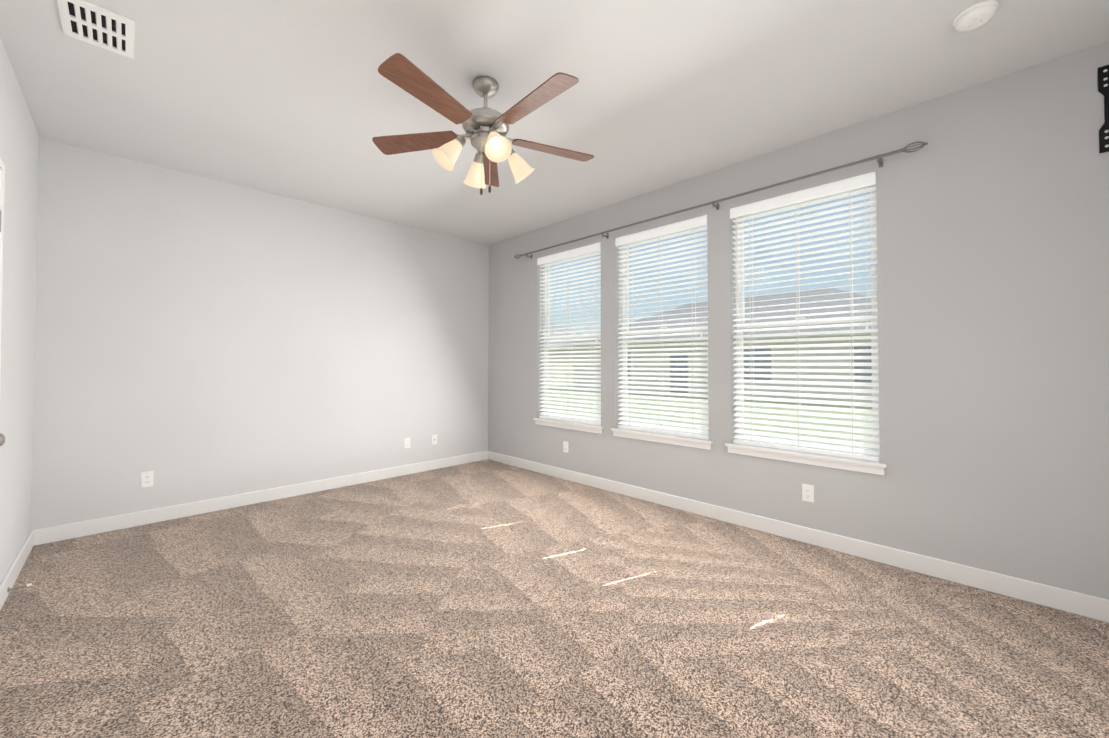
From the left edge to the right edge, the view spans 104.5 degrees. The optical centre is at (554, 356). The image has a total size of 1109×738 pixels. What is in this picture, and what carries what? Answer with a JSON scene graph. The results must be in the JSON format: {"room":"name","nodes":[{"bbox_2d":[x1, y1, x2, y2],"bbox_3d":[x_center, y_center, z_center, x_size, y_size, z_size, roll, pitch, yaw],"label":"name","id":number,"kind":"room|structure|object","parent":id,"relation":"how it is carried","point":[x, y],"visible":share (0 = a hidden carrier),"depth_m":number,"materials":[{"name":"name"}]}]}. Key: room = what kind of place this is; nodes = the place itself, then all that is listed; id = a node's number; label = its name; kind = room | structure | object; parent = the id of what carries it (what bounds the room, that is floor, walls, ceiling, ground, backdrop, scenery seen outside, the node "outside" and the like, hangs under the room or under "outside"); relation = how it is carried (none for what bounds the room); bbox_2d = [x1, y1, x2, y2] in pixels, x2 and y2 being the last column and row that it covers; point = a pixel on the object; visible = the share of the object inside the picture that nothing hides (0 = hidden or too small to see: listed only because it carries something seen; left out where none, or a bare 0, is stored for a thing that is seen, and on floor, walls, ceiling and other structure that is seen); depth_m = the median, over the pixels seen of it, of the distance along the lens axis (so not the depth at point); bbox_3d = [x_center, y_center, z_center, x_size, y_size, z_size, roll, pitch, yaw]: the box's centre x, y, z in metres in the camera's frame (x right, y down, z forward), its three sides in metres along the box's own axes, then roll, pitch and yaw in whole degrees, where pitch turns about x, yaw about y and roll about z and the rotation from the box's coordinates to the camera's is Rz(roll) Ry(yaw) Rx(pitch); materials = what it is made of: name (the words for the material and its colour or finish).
{"room":"empty bedroom","nodes":[
{"label":"empty bedroom","id":0,"kind":"room"},
{"bbox_2d":[0,37,38,583],"bbox_3d":[-1.675,-0.144,0.950,0.160,2.740,5.284,1,-1,-45],"label":"wall","id":1,"kind":"structure","parent":0,"point":[19,146],"depth_m":2.40,"materials":[{"name":"paint"}]},
{"bbox_2d":[0,211,4,445],"bbox_3d":[-2.282,0.189,1.691,0.108,2.075,0.814,1,-1,-45],"label":"door","id":2,"kind":"structure","parent":1,"relation":"in","point":[2,439],"depth_m":1.84,"materials":[{"name":"white wood"}]},
{"bbox_2d":[0,158,4,371],"bbox_3d":[-2.341,0.161,1.627,0.176,2.154,0.938,1,-1,-45],"label":"door frame","id":3,"kind":"structure","parent":1,"relation":"attached to","point":[2,177],"depth_m":2.01,"materials":[{"name":"white wood"}]},
{"bbox_2d":[0,531,33,609],"bbox_3d":[-3.042,1.199,2.424,0.014,0.105,1.204,1,-1,-45],"label":"baseboard","id":4,"kind":"structure","parent":1,"relation":"attached to","point":[13,572],"depth_m":2.40,"materials":[{"name":"white wood"}]},
{"bbox_2d":[7,583,31,591],"bbox_3d":[-2.813,1.213,2.260,0.080,0.025,0.025,1,-1,-45],"label":"door stop","id":5,"kind":"object","parent":1,"relation":"attached to","point":[27,585],"visible":0.98,"depth_m":2.26,"materials":[{"name":"silver metal"}]},
{"bbox_2d":[31,138,488,529],"bbox_3d":[-2.221,-0.087,4.246,4.037,2.740,0.160,1,-1,-45],"label":"wall","id":6,"kind":"structure","parent":0,"point":[199,338],"depth_m":3.61,"materials":[{"name":"paint"}]},
{"bbox_2d":[141,471,153,487],"bbox_3d":[-3.083,0.929,3.251,0.070,0.114,0.008,1,-1,-45],"label":"electrical outlet","id":7,"kind":"object","parent":6,"relation":"attached to","point":[147,479],"visible":1,"depth_m":3.25,"materials":[{"name":"white plastic"}]},
{"bbox_2d":[31,451,487,545],"bbox_3d":[-2.160,1.229,4.162,3.717,0.105,0.014,1,-1,-45],"label":"baseboard","id":8,"kind":"structure","parent":6,"relation":"attached to","point":[79,529],"depth_m":3.58,"materials":[{"name":"white wood"}]},
{"bbox_2d":[404,437,409,448],"bbox_3d":[-1.614,0.946,4.714,0.070,0.114,0.008,1,-1,-45],"label":"electrical outlet","id":9,"kind":"object","parent":6,"relation":"attached to","point":[406,442],"visible":1,"depth_m":4.71,"materials":[{"name":"white plastic"}]},
{"bbox_2d":[431,434,436,444],"bbox_3d":[-1.380,0.954,4.941,0.070,0.114,0.016,1,-1,-45],"label":"outlet","id":10,"kind":"object","parent":6,"relation":"attached to","point":[434,440],"visible":1,"depth_m":4.94,"materials":[{"name":"white plastic"}]},
{"bbox_2d":[0,459,1108,737],"bbox_3d":[-0.301,1.309,2.293,4.037,0.120,5.604,1,-1,-45],"label":"floor","id":11,"kind":"structure","parent":0,"point":[486,599],"depth_m":1.94,"materials":[{"name":"carpet"}]},
{"bbox_2d":[0,0,1108,244],"bbox_3d":[-0.301,-1.550,2.342,4.037,0.120,5.604,1,-1,-45],"label":"ceiling","id":12,"kind":"structure","parent":0,"point":[302,100],"depth_m":2.33,"materials":[{"name":"paint"}]},
{"bbox_2d":[57,0,134,58],"bbox_3d":[-2.068,-1.491,1.947,0.233,0.012,0.330,1,-1,-45],"label":"ceiling vent","id":13,"kind":"object","parent":12,"relation":"in","point":[92,24],"visible":1,"depth_m":1.94,"materials":[{"name":"white plastic"}]},
{"bbox_2d":[372,53,593,194],"bbox_3d":[-0.350,-1.173,2.308,1.270,0.636,1.225,1,-1,-45],"label":"ceiling fan","id":14,"kind":"object","parent":12,"relation":"hanging from","point":[486,128],"visible":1,"depth_m":2.24,"materials":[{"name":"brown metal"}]},
{"bbox_2d":[952,0,998,31],"bbox_3d":[1.838,-1.474,1.876,0.146,0.047,0.146,1,-1,-45],"label":"smoke detector","id":15,"kind":"object","parent":12,"relation":"attached to","point":[976,16],"visible":1,"depth_m":1.85,"materials":[{"name":"white plastic"}]},
{"bbox_2d":[488,41,1108,599],"bbox_3d":[1.073,-0.097,3.685,0.160,2.740,5.284,1,-1,-45],"label":"wall","id":16,"kind":"structure","parent":0,"point":[992,195],"depth_m":2.43,"materials":[{"name":"paint"}]},
{"bbox_2d":[563,441,567,452],"bbox_3d":[0.118,0.946,4.507,0.008,0.114,0.070,1,-1,-45],"label":"outlet","id":17,"kind":"object","parent":16,"relation":"attached to","point":[565,446],"visible":1,"depth_m":4.51,"materials":[{"name":"white plastic"}]},
{"bbox_2d":[533,418,603,433],"bbox_3d":[0.149,0.719,4.526,0.120,0.072,0.984,1,-1,-45],"label":"window sill","id":18,"kind":"structure","parent":16,"relation":"attached to","point":[592,428],"depth_m":4.45,"materials":[{"name":"white wood"}]},
{"bbox_2d":[543,250,600,421],"bbox_3d":[0.213,-0.218,4.606,0.067,1.804,0.912,1,-1,-45],"label":"window","id":19,"kind":"structure","parent":16,"relation":"in","point":[548,320],"depth_m":4.82,"materials":[{"name":"white plastic"}]},
{"bbox_2d":[537,242,600,424],"bbox_3d":[0.154,-0.220,4.547,0.080,1.798,0.906,1,-1,-45],"label":"window blind","id":20,"kind":"object","parent":19,"relation":"attached to","point":[591,248],"visible":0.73,"depth_m":4.53,"materials":[{"name":"white plastic"}]},
{"bbox_2d":[611,428,712,449],"bbox_3d":[0.921,0.705,3.750,0.120,0.072,0.984,1,-1,-45],"label":"window sill","id":21,"kind":"structure","parent":16,"relation":"attached to","point":[700,443],"depth_m":3.67,"materials":[{"name":"white wood"}]},
{"bbox_2d":[621,225,708,435],"bbox_3d":[0.985,-0.232,3.830,0.067,1.804,0.912,1,-1,-45],"label":"window","id":22,"kind":"structure","parent":16,"relation":"in","point":[624,309],"depth_m":3.93,"materials":[{"name":"white plastic"}]},
{"bbox_2d":[615,215,708,438],"bbox_3d":[0.926,-0.234,3.772,0.080,1.798,0.906,1,-1,-45],"label":"window blind","id":23,"kind":"object","parent":22,"relation":"attached to","point":[668,229],"visible":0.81,"depth_m":3.74,"materials":[{"name":"white plastic"}]},
{"bbox_2d":[514,141,927,258],"bbox_3d":[0.840,-1.179,3.751,0.103,0.074,3.668,1,-1,-45],"label":"curtain rod","id":24,"kind":"object","parent":16,"relation":"attached to","point":[880,160],"visible":1,"depth_m":3.07,"materials":[{"name":"silver metal"}]},
{"bbox_2d":[488,451,1108,622],"bbox_3d":[1.016,1.219,3.596,0.014,0.105,5.270,1,-1,-45],"label":"baseboard","id":25,"kind":"structure","parent":16,"relation":"attached to","point":[1089,606],"depth_m":2.66,"materials":[{"name":"white wood"}]},
{"bbox_2d":[725,443,886,474],"bbox_3d":[1.692,0.692,2.975,0.120,0.072,0.984,1,-1,-45],"label":"window sill","id":26,"kind":"structure","parent":16,"relation":"attached to","point":[853,464],"depth_m":2.88,"materials":[{"name":"white wood"}]},
{"bbox_2d":[735,184,879,456],"bbox_3d":[1.756,-0.245,3.055,0.067,1.804,0.912,1,-1,-45],"label":"window","id":27,"kind":"structure","parent":16,"relation":"in","point":[873,280],"depth_m":3.01,"materials":[{"name":"white plastic"}]},
{"bbox_2d":[730,171,879,460],"bbox_3d":[1.698,-0.247,2.996,0.080,1.798,0.906,1,-1,-45],"label":"window blind","id":28,"kind":"object","parent":27,"relation":"attached to","point":[847,184],"visible":0.9,"depth_m":2.95,"materials":[{"name":"white plastic"}]},
{"bbox_2d":[802,484,813,502],"bbox_3d":[1.714,0.923,2.904,0.008,0.114,0.070,1,-1,-45],"label":"outlet","id":29,"kind":"object","parent":16,"relation":"attached to","point":[807,493],"visible":1,"depth_m":2.90,"materials":[{"name":"white plastic"}]},
{"bbox_2d":[1097,65,1108,152],"bbox_3d":[2.699,-1.177,1.932,0.034,0.410,0.310,1,-1,-45],"label":"bracket","id":30,"kind":"object","parent":16,"relation":"attached to","point":[1103,80],"visible":1,"depth_m":2.04,"materials":[{"name":"black metal"}]},
{"label":"outside","id":31,"kind":"structure","parent":0,"visible":0},
{"bbox_2d":[549,385,872,448],"bbox_3d":[41.940,2.530,47.654,119.820,0.200,130.000,1,-1,-45],"label":"lawn","id":32,"kind":"structure","parent":31,"point":[831,412],"depth_m":14.29,"materials":[{"name":"green plant"}]},
{"bbox_2d":[549,323,582,385],"bbox_3d":[-3.393,-0.529,41.367,11.920,5.700,17.920,1,-1,-45],"label":"house","id":33,"kind":"structure","parent":32,"relation":"on","point":[561,330],"depth_m":33.53,"materials":[{"name":"white"}]},
{"bbox_2d":[563,287,871,402],"bbox_3d":[11.595,-0.722,24.893,11.920,5.680,19.420,1,-1,-45],"label":"house","id":34,"kind":"structure","parent":32,"relation":"on","point":[786,295],"depth_m":20.34,"materials":[{"name":"white"}]}
]}

